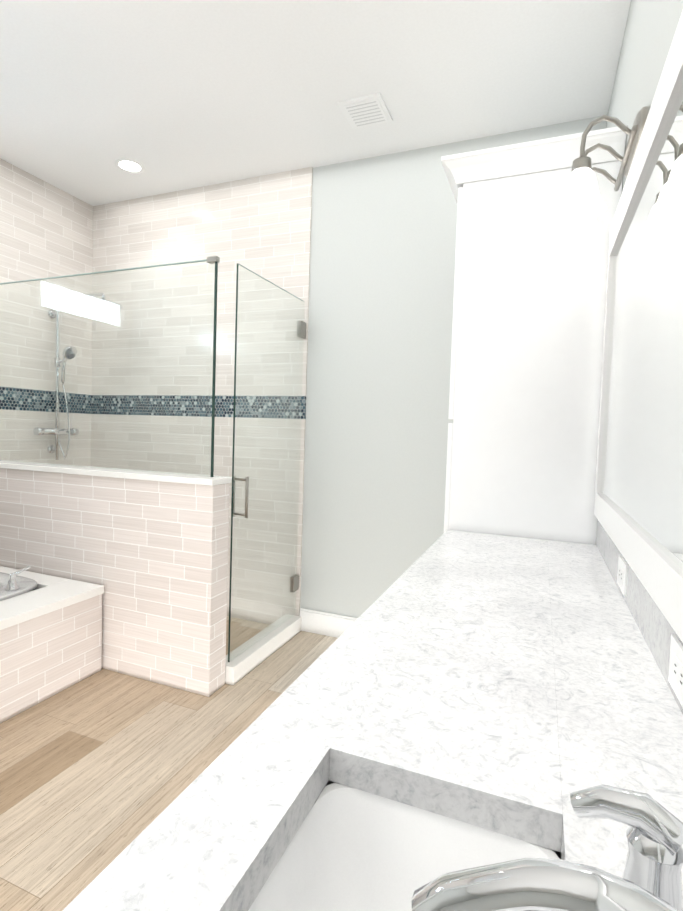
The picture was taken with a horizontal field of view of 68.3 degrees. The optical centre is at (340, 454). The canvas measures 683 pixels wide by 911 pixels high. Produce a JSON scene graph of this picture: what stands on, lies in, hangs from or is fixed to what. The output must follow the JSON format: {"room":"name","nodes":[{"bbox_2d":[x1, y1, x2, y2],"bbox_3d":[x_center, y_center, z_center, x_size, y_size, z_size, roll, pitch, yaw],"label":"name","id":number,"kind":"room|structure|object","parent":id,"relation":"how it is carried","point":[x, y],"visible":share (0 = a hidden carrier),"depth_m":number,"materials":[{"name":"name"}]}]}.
{"room":"bathroom","nodes":[
{"label":"bathroom","id":0,"kind":"room"},
{"bbox_2d":[0,616,337,910],"bbox_3d":[-1.320,1.186,0.833,3.800,0.060,5.276,3,3,22],"label":"floor","id":1,"kind":"structure","parent":0,"point":[101,770],"depth_m":1.85,"materials":[{"name":"brown wood"}]},
{"bbox_2d":[0,565,103,722],"bbox_3d":[-1.878,0.730,2.196,1.085,0.690,1.088,3,3,22],"label":"bathtub","id":2,"kind":"object","parent":1,"relation":"on","point":[50,635],"visible":0.98,"depth_m":2.27,"materials":[{"name":"tile"}]},
{"bbox_2d":[0,460,231,696],"bbox_3d":[-1.351,0.571,2.653,1.711,1.000,0.154,3,3,22],"label":"wall","id":3,"kind":"structure","parent":1,"relation":"on","point":[148,550],"depth_m":2.43,"materials":[{"name":"tile"}]},
{"bbox_2d":[0,256,219,476],"bbox_3d":[-1.341,-0.436,2.627,1.653,1.011,0.026,3,3,22],"label":"glass","id":4,"kind":"object","parent":3,"relation":"on","point":[213,260],"visible":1,"depth_m":2.54,"materials":[{"name":"clear glass"}]},
{"bbox_2d":[225,614,301,684],"bbox_3d":[-0.424,1.051,2.770,0.110,0.090,0.739,3,3,22],"label":"sill","id":5,"kind":"structure","parent":3,"relation":"attached to","point":[249,659],"depth_m":2.67,"materials":[{"name":"stone"}]},
{"bbox_2d":[228,263,305,661],"bbox_3d":[-0.367,0.048,2.724,0.089,1.900,0.724,3,3,22],"label":"door glass","id":6,"kind":"object","parent":5,"relation":"on","point":[294,578],"visible":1,"depth_m":2.65,"materials":[{"name":"clear glass"}]},
{"bbox_2d":[62,519,682,910],"bbox_3d":[0.252,0.702,0.903,0.576,1.002,2.201,3,3,22],"label":"bathroom vanity","id":7,"kind":"object","parent":1,"relation":"on","point":[451,720],"visible":1,"depth_m":0.58,"materials":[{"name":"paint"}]},
{"bbox_2d":[441,125,627,544],"bbox_3d":[0.787,0.012,2.228,0.624,2.291,0.807,3,3,22],"label":"linen cabinet","id":8,"kind":"object","parent":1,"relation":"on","point":[526,355],"visible":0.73,"depth_m":1.88,"materials":[{"name":"paint"}]},
{"bbox_2d":[0,0,630,205],"bbox_3d":[-1.228,-1.660,0.702,3.800,0.060,5.276,3,3,22],"label":"ceiling","id":9,"kind":"structure","parent":0,"point":[173,95],"depth_m":2.24,"materials":[{"name":"paint"}]},
{"bbox_2d":[115,159,143,173],"bbox_3d":[-1.268,-1.734,3.034,0.164,0.006,0.164,3,3,22],"label":"recessed light","id":10,"kind":"object","parent":9,"relation":"in","point":[133,166],"visible":1,"depth_m":3.03,"materials":[{"name":"paint"}]},
{"bbox_2d":[338,93,392,128],"bbox_3d":[0.124,-1.659,2.442,0.210,0.014,0.210,3,3,22],"label":"ceiling vent","id":11,"kind":"object","parent":9,"relation":"in","point":[365,111],"visible":1,"depth_m":2.42,"materials":[{"name":"paint"}]},
{"bbox_2d":[300,115,606,617],"bbox_3d":[-0.323,-0.316,3.151,3.600,2.790,0.100,3,3,22],"label":"wall","id":12,"kind":"structure","parent":0,"point":[382,260],"depth_m":2.88,"materials":[{"name":"paint"}]},
{"bbox_2d":[91,167,312,624],"bbox_3d":[-1.013,-0.348,3.366,1.733,2.790,0.012,3,3,22],"label":"wall tile","id":13,"kind":"structure","parent":12,"relation":"attached to","point":[260,226],"depth_m":3.26,"materials":[{"name":"beige tile"}]},
{"bbox_2d":[300,608,357,637],"bbox_3d":[0.206,1.040,2.922,0.979,0.137,0.015,3,3,22],"label":"baseboard","id":14,"kind":"structure","parent":12,"relation":"attached to","point":[326,624],"depth_m":3.03,"materials":[{"name":"paint"}]},
{"bbox_2d":[607,0,682,190],"bbox_3d":[0.351,-0.155,0.122,0.100,2.790,5.276,3,3,22],"label":"wall","id":15,"kind":"structure","parent":0,"point":[650,29],"depth_m":1.49,"materials":[{"name":"paint"}]},
{"bbox_2d":[551,106,650,253],"bbox_3d":[0.773,-0.824,1.539,0.220,0.258,0.460,3,3,22],"label":"sconce","id":16,"kind":"object","parent":15,"relation":"attached to","point":[580,208],"visible":0.96,"depth_m":1.47,"materials":[{"name":"white glass"}]},
{"bbox_2d":[594,10,682,641],"bbox_3d":[0.553,-0.252,0.805,0.032,1.001,2.100,3,3,22],"label":"vanity mirror","id":17,"kind":"object","parent":15,"relation":"attached to","point":[638,508],"visible":1,"depth_m":1.03,"materials":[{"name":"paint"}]},
{"bbox_3d":[-2.832,-0.312,1.322,0.108,2.790,5.156,3,3,22],"label":"wall","id":18,"kind":"structure","parent":0,"visible":0},
{"bbox_2d":[0,158,92,466],"bbox_3d":[-2.190,-0.358,2.768,0.012,2.790,1.992,3,3,22],"label":"wall tile","id":19,"kind":"structure","parent":18,"relation":"attached to","point":[46,229],"depth_m":3.29,"materials":[{"name":"beige tile"}]},
{"bbox_2d":[33,293,122,459],"bbox_3d":[-1.672,-0.490,3.268,0.567,1.081,0.300,3,3,22],"label":"shower fixture","id":20,"kind":"object","parent":19,"relation":"attached to","point":[67,353],"depth_m":3.33,"materials":[{"name":"silver metal"}]}
]}

